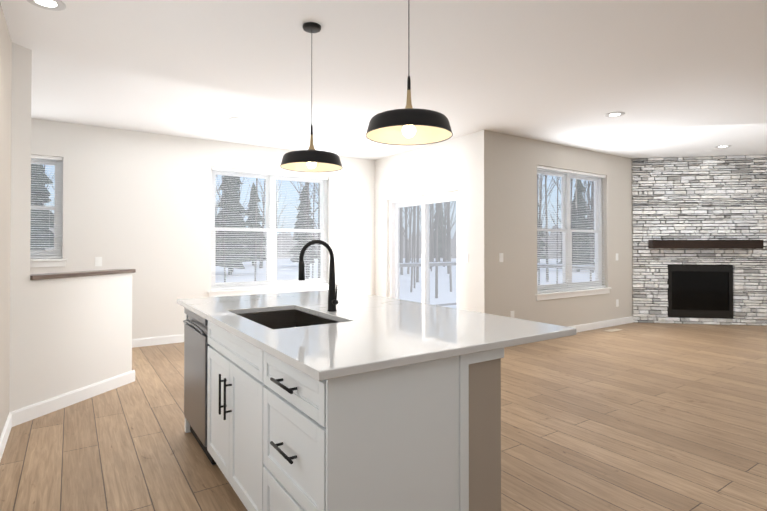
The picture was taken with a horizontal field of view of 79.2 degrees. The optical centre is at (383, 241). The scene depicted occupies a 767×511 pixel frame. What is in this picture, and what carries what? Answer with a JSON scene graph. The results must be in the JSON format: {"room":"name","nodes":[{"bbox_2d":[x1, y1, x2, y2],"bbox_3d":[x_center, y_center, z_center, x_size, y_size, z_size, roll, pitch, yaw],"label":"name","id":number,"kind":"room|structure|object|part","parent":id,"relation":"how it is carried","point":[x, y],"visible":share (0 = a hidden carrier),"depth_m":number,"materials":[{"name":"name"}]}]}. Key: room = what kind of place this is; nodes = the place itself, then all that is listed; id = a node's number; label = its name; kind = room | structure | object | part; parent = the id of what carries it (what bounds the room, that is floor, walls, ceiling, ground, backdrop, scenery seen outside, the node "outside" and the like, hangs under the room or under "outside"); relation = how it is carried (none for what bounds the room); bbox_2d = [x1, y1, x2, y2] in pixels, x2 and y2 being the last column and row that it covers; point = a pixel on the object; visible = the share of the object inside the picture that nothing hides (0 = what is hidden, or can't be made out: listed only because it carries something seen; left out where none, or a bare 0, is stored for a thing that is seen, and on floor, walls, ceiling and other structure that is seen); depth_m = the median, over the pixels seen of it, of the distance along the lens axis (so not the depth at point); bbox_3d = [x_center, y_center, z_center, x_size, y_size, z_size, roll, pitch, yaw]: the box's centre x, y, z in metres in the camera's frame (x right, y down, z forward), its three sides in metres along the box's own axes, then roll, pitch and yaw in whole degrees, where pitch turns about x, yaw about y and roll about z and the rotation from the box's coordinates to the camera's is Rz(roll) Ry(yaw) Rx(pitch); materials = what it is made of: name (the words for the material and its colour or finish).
{"room":"open-plan kitchen","nodes":[
{"label":"open-plan kitchen","id":0,"kind":"room"},
{"bbox_2d":[0,3,11,435],"bbox_3d":[-0.668,-0.078,0.230,0.140,2.740,7.300,0,-1,-34],"label":"wall","id":1,"kind":"structure","parent":0,"point":[5,121],"depth_m":3.02,"materials":[{"name":"beige paint"}]},
{"bbox_2d":[0,412,11,460],"bbox_3d":[-0.605,1.240,0.262,0.014,0.105,7.300,0,-1,-34],"label":"baseboard","id":2,"kind":"structure","parent":1,"relation":"attached to","point":[4,436],"depth_m":3.00,"materials":[{"name":"white wood"}]},
{"bbox_2d":[9,42,135,412],"bbox_3d":[-2.574,-0.046,3.871,0.172,2.740,1.153,0,-1,14],"label":"wall","id":3,"kind":"structure","parent":0,"point":[70,331],"depth_m":3.57,"materials":[{"name":"white paint"}]},
{"bbox_2d":[11,370,134,426],"bbox_3d":[-2.504,1.272,3.846,0.014,0.105,1.160,0,-1,14],"label":"baseboard","id":4,"kind":"structure","parent":3,"relation":"attached to","point":[33,411],"depth_m":3.73,"materials":[{"name":"white wood"}]},
{"bbox_2d":[30,118,374,338],"bbox_3d":[-2.757,-0.025,6.263,6.560,2.740,0.200,0,-1,-34],"label":"wall","id":5,"kind":"structure","parent":0,"point":[139,202],"depth_m":6.04,"materials":[{"name":"white paint"}]},
{"bbox_2d":[30,158,62,258],"bbox_3d":[-4.120,-0.392,5.396,0.647,1.200,0.090,0,-1,-34],"label":"window","id":6,"kind":"structure","parent":5,"relation":"in","point":[58,196],"depth_m":5.51,"materials":[{"name":"white plastic"}]},
{"bbox_2d":[30,155,61,257],"bbox_3d":[-4.061,-0.398,5.310,0.627,1.186,0.052,0,-1,-34],"label":"window blind","id":7,"kind":"object","parent":6,"relation":"attached to","point":[46,158],"visible":0.52,"depth_m":5.40,"materials":[{"name":"white"}]},
{"bbox_2d":[30,259,66,266],"bbox_3d":[-4.057,0.253,5.298,0.737,0.092,0.132,0,-1,-34],"label":"window sill","id":8,"kind":"structure","parent":5,"relation":"attached to","point":[47,262],"depth_m":5.36,"materials":[{"name":"white wood"}]},
{"bbox_2d":[95,257,101,265],"bbox_3d":[-3.472,0.250,5.652,0.072,0.116,0.009,0,-1,-34],"label":"light switch","id":9,"kind":"object","parent":5,"relation":"attached to","point":[98,261],"visible":1,"depth_m":5.65,"materials":[{"name":"white plastic"}]},
{"bbox_2d":[132,334,183,347],"bbox_3d":[-2.697,1.292,6.163,6.160,0.105,0.014,0,-1,-34],"label":"baseboard","id":10,"kind":"structure","parent":5,"relation":"attached to","point":[151,341],"depth_m":6.00,"materials":[{"name":"white wood"}]},
{"bbox_2d":[208,284,328,296],"bbox_3d":[-1.639,0.737,6.923,1.910,0.092,0.132,0,-1,-34],"label":"window sill","id":11,"kind":"structure","parent":5,"relation":"attached to","point":[235,292],"depth_m":6.81,"materials":[{"name":"white wood"}]},
{"bbox_2d":[211,170,326,289],"bbox_3d":[-1.701,-0.168,7.024,1.820,1.720,0.090,0,-1,-34],"label":"window","id":12,"kind":"structure","parent":5,"relation":"in","point":[268,207],"depth_m":6.99,"materials":[{"name":"white plastic"}]},
{"bbox_2d":[211,167,327,289],"bbox_3d":[-1.643,-0.174,6.938,1.800,1.706,0.052,0,-1,-34],"label":"window blind","id":13,"kind":"object","parent":12,"relation":"attached to","point":[267,174],"visible":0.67,"depth_m":6.87,"materials":[{"name":"white plastic"}]},
{"bbox_2d":[0,322,766,510],"bbox_3d":[2.084,1.421,3.531,11.550,0.200,10.120,0,-1,-34],"label":"floor","id":14,"kind":"structure","parent":0,"point":[636,416],"depth_m":3.15,"materials":[{"name":"brown wood"}]},
{"bbox_2d":[179,304,503,510],"bbox_3d":[-0.463,0.870,2.531,0.837,0.885,2.180,0,-1,-34],"label":"kitchen island","id":15,"kind":"object","parent":14,"relation":"on","point":[333,398],"depth_m":1.70,"materials":[{"name":"wood"}]},
{"bbox_2d":[183,308,215,464],"bbox_3d":[-0.966,0.879,3.079,0.580,0.877,0.604,0,-1,-34],"label":"dishwasher","id":16,"kind":"object","parent":15,"relation":"in","point":[196,344],"depth_m":2.86,"materials":[{"name":"silver metal"}]},
{"bbox_2d":[177,290,575,383],"bbox_3d":[-0.284,0.414,2.668,1.285,0.030,2.240,0,-1,-34],"label":"island countertop","id":17,"kind":"structure","parent":15,"relation":"on","point":[371,333],"depth_m":2.02,"materials":[{"name":"white stone"}]},
{"bbox_2d":[237,308,336,327],"bbox_3d":[-0.525,0.536,2.492,0.480,0.241,0.800,0,-1,-34],"label":"sink","id":18,"kind":"object","parent":17,"relation":"in","point":[271,317],"depth_m":2.83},
{"bbox_2d":[298,240,340,311],"bbox_3d":[-0.360,0.195,2.591,0.232,0.407,0.079,0,-1,-34],"label":"faucet","id":19,"kind":"object","parent":17,"relation":"on","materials":[{"name":"black metal"}]},
{"bbox_2d":[605,328,621,331],"bbox_3d":[3.486,1.348,7.027,0.300,0.008,0.110,0,-1,-34],"label":"floor vent","id":20,"kind":"object","parent":14,"relation":"in","point":[612,330],"visible":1,"depth_m":6.98,"materials":[{"name":"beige metal"}]},
{"bbox_2d":[0,0,766,159],"bbox_3d":[2.084,-1.518,3.557,11.550,0.200,10.120,0,-1,-34],"label":"ceiling","id":21,"kind":"structure","parent":0,"point":[677,78],"depth_m":3.83,"materials":[{"name":"white paint"}]},
{"bbox_2d":[27,0,65,10],"bbox_3d":[-2.011,-1.422,2.762,0.200,0.006,0.200,0,-1,-34],"label":"recessed light","id":22,"kind":"object","parent":21,"relation":"in","point":[56,5],"visible":1,"depth_m":2.79,"materials":[{"name":"grey plastic"}]},
{"bbox_2d":[280,22,342,171],"bbox_3d":[-0.475,-0.951,3.070,0.409,0.942,0.409,0,-1,-34],"label":"pendant light","id":23,"kind":"object","parent":21,"relation":"hanging from","point":[311,159],"visible":1,"depth_m":3.04,"materials":[{"name":"black metal"}]},
{"bbox_3d":[-0.475,-0.651,3.067,0.060,0.102,0.060,0,-1,-34],"label":"stem","id":24,"kind":"part","parent":23,"relation":"part of","materials":[{"name":"gold metal"}]},
{"bbox_3d":[-0.475,-0.545,3.066,0.405,0.114,0.405,0,-1,-34],"label":"lamp shade","id":25,"kind":"part","parent":23,"relation":"part of","materials":[{"name":"black metal"}]},
{"bbox_3d":[-0.475,-1.062,3.071,0.122,0.720,0.122,0,-1,-34],"label":"cord","id":26,"kind":"part","parent":23,"relation":"part of","materials":[{"name":"black plastic"}]},
{"bbox_3d":[-0.475,-0.512,3.066,0.064,0.064,0.064,0,-1,-34],"label":"bulb","id":27,"kind":"part","parent":23,"relation":"part of","materials":[{"name":"beige glass"}]},
{"bbox_2d":[359,139,372,141],"bbox_3d":[-0.242,-1.390,6.426,0.200,0.006,0.200,0,-1,-34],"label":"recessed light","id":28,"kind":"object","parent":21,"relation":"in","point":[364,140],"visible":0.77,"depth_m":6.40,"materials":[{"name":"grey"}]},
{"bbox_2d":[365,0,452,145],"bbox_3d":[0.120,-0.959,2.187,0.409,0.942,0.409,0,-1,-34],"label":"pendant light","id":29,"kind":"object","parent":21,"relation":"hanging from","point":[408,125],"visible":1,"depth_m":2.17,"materials":[{"name":"black metal"}]},
{"bbox_3d":[0.120,-0.659,2.185,0.060,0.102,0.060,0,-1,-34],"label":"stem","id":30,"kind":"part","parent":29,"relation":"part of","materials":[{"name":"gold metal"}]},
{"bbox_3d":[0.120,-0.552,2.184,0.405,0.114,0.405,0,-1,-34],"label":"lamp shade","id":31,"kind":"part","parent":29,"relation":"part of","materials":[{"name":"black metal"}]},
{"bbox_3d":[0.120,-1.070,2.188,0.122,0.720,0.122,0,-1,-34],"label":"cord","id":32,"kind":"part","parent":29,"relation":"part of","materials":[{"name":"black plastic"}]},
{"bbox_3d":[0.120,-0.519,2.183,0.064,0.064,0.064,0,-1,-34],"label":"bulb","id":33,"kind":"part","parent":29,"relation":"part of","materials":[{"name":"beige glass"}]},
{"bbox_2d":[605,112,624,116],"bbox_3d":[2.561,-1.401,5.139,0.200,0.006,0.200,0,-1,-34],"label":"recessed light","id":34,"kind":"object","parent":21,"relation":"in","point":[614,114],"visible":0.98,"depth_m":5.13,"materials":[{"name":"grey plastic"}]},
{"bbox_2d":[715,145,730,147],"bbox_3d":[4.989,-1.387,6.817,0.200,0.006,0.200,0,-1,-34],"label":"recessed light","id":35,"kind":"object","parent":21,"relation":"in","point":[724,146],"visible":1,"depth_m":6.79,"materials":[{"name":"grey plastic"}]},
{"bbox_2d":[375,130,494,314],"bbox_3d":[0.640,-0.019,6.912,0.200,2.740,2.520,0,-1,-34],"label":"wall","id":36,"kind":"structure","parent":0,"point":[464,166],"depth_m":6.15,"materials":[{"name":"white paint"}]},
{"bbox_2d":[389,191,457,308],"bbox_3d":[0.628,0.337,6.973,0.130,2.030,1.700,0,-1,-34],"label":"sliding door","id":37,"kind":"structure","parent":36,"relation":"in","point":[396,205],"depth_m":7.16,"materials":[{"name":"white plastic"}]},
{"bbox_2d":[495,132,633,326],"bbox_3d":[3.441,-0.015,7.401,4.990,2.740,0.200,0,-1,-34],"label":"wall","id":38,"kind":"structure","parent":0,"point":[518,159],"depth_m":6.44,"materials":[{"name":"grey paint"}]},
{"bbox_2d":[499,253,502,261],"bbox_3d":[1.520,0.213,5.978,0.072,0.116,0.009,0,-1,-34],"label":"light switch","id":39,"kind":"object","parent":38,"relation":"attached to","point":[500,257],"visible":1,"depth_m":5.97,"materials":[{"name":"white plastic"}]},
{"bbox_2d":[537,169,601,292],"bbox_3d":[2.755,-0.158,6.988,1.730,1.780,0.090,0,-1,-34],"label":"window","id":40,"kind":"structure","parent":38,"relation":"in","point":[565,182],"depth_m":6.97,"materials":[{"name":"white plastic"}]},
{"bbox_2d":[537,165,605,292],"bbox_3d":[2.813,-0.164,6.902,1.710,1.766,0.052,0,-1,-34],"label":"window blind","id":41,"kind":"object","parent":40,"relation":"attached to","point":[544,168],"visible":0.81,"depth_m":6.86,"materials":[{"name":"white plastic"}]},
{"bbox_2d":[535,287,610,300],"bbox_3d":[2.817,0.777,6.887,1.820,0.092,0.132,0,-1,-34],"label":"window sill","id":42,"kind":"structure","parent":38,"relation":"attached to","point":[569,293],"depth_m":6.80,"materials":[{"name":"white wood"}]},
{"bbox_2d":[568,316,632,332],"bbox_3d":[2.707,1.297,6.766,3.504,0.105,0.014,0,-1,-34],"label":"baseboard","id":43,"kind":"structure","parent":38,"relation":"attached to","point":[600,324],"depth_m":7.24,"materials":[{"name":"white wood"}]},
{"bbox_2d":[632,155,766,325],"bbox_3d":[5.187,-0.012,7.691,2.099,2.740,0.130,0,-1,9],"label":"wall","id":44,"kind":"structure","parent":0,"point":[697,233],"depth_m":7.64,"materials":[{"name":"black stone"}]},
{"bbox_2d":[667,264,732,318],"bbox_3d":[5.208,0.824,7.780,0.966,0.860,0.412,0,-1,9],"label":"firebox","id":45,"kind":"object","parent":44,"relation":"in","point":[699,291],"visible":0.83,"depth_m":7.59,"materials":[{"name":"black metal"}]},
{"bbox_2d":[648,240,763,248],"bbox_3d":[5.154,0.051,7.454,1.600,0.140,0.183,0,-1,9],"label":"mantel","id":46,"kind":"object","parent":44,"relation":"attached to","point":[705,244],"visible":0.98,"depth_m":7.37,"materials":[{"name":"brown wood"}]},
{"label":"outside","id":47,"kind":"structure","parent":0,"visible":0},
{"bbox_2d":[215,258,594,308],"bbox_3d":[-36.618,2.972,71.907,320.000,0.300,280.000,0,-1,-34],"label":"ground","id":48,"kind":"structure","parent":47,"point":[445,295],"depth_m":31.45,"materials":[{"name":"white snow"}]},
{"bbox_2d":[30,164,53,249],"bbox_3d":[-21.790,-2.058,28.721,3.259,9.002,3.533,0,-1,-22],"label":"conifer","id":49,"kind":"object","parent":48,"relation":"on","point":[40,176],"depth_m":28.47,"materials":[{"name":"grey"}]},
{"bbox_2d":[215,175,261,274],"bbox_3d":[-11.425,-2.259,34.551,3.725,9.506,3.770,0,-1,5],"label":"conifer","id":50,"kind":"object","parent":48,"relation":"on","point":[228,218],"depth_m":33.71,"materials":[{"name":"grey"}]},
{"bbox_2d":[263,219,265,260],"bbox_3d":[-14.138,-1.871,50.157,3.626,9.004,4.088,0,-1,5],"label":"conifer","id":51,"kind":"object","parent":48,"relation":"on","point":[264,243],"depth_m":50.13,"materials":[{"name":"grey plant"}]},
{"bbox_2d":[289,186,317,266],"bbox_3d":[-7.845,-1.413,45.356,3.145,8.004,2.983,0,-1,17],"label":"conifer","id":52,"kind":"object","parent":48,"relation":"on","point":[303,192],"depth_m":44.78,"materials":[{"name":"grey"}]},
{"bbox_2d":[31,164,593,297],"bbox_3d":[-1.234,-7.276,47.810,78.137,19.895,62.753,0,-1,-34],"label":"trees","id":53,"kind":"object","parent":48,"relation":"on","point":[447,210],"depth_m":30.20,"materials":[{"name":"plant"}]},
{"bbox_2d":[429,202,451,261],"bbox_3d":[7.388,-1.771,61.582,3.566,9.005,3.322,0,-1,17],"label":"conifer","id":54,"kind":"object","parent":48,"relation":"on","point":[439,235],"depth_m":60.78,"materials":[{"name":"grey plant"}]},
{"bbox_2d":[400,263,594,305],"bbox_3d":[1.713,1.353,8.226,3.020,1.820,3.080,0,-1,-34],"label":"deck","id":55,"kind":"object","parent":48,"relation":"on","point":[446,264],"depth_m":9.34,"materials":[{"name":"grey wood"}]},
{"bbox_2d":[538,203,545,258],"bbox_3d":[18.393,-1.809,57.216,3.458,9.004,3.514,0,-1,17],"label":"conifer","id":56,"kind":"object","parent":48,"relation":"on","point":[541,234],"depth_m":56.27,"materials":[{"name":"grey plant"}]},
{"bbox_2d":[558,179,594,271],"bbox_3d":[16.154,-1.472,38.795,3.098,8.005,3.268,0,-1,5],"label":"conifer","id":57,"kind":"object","parent":48,"relation":"on","point":[574,238],"depth_m":38.01,"materials":[{"name":"grey"}]}
]}

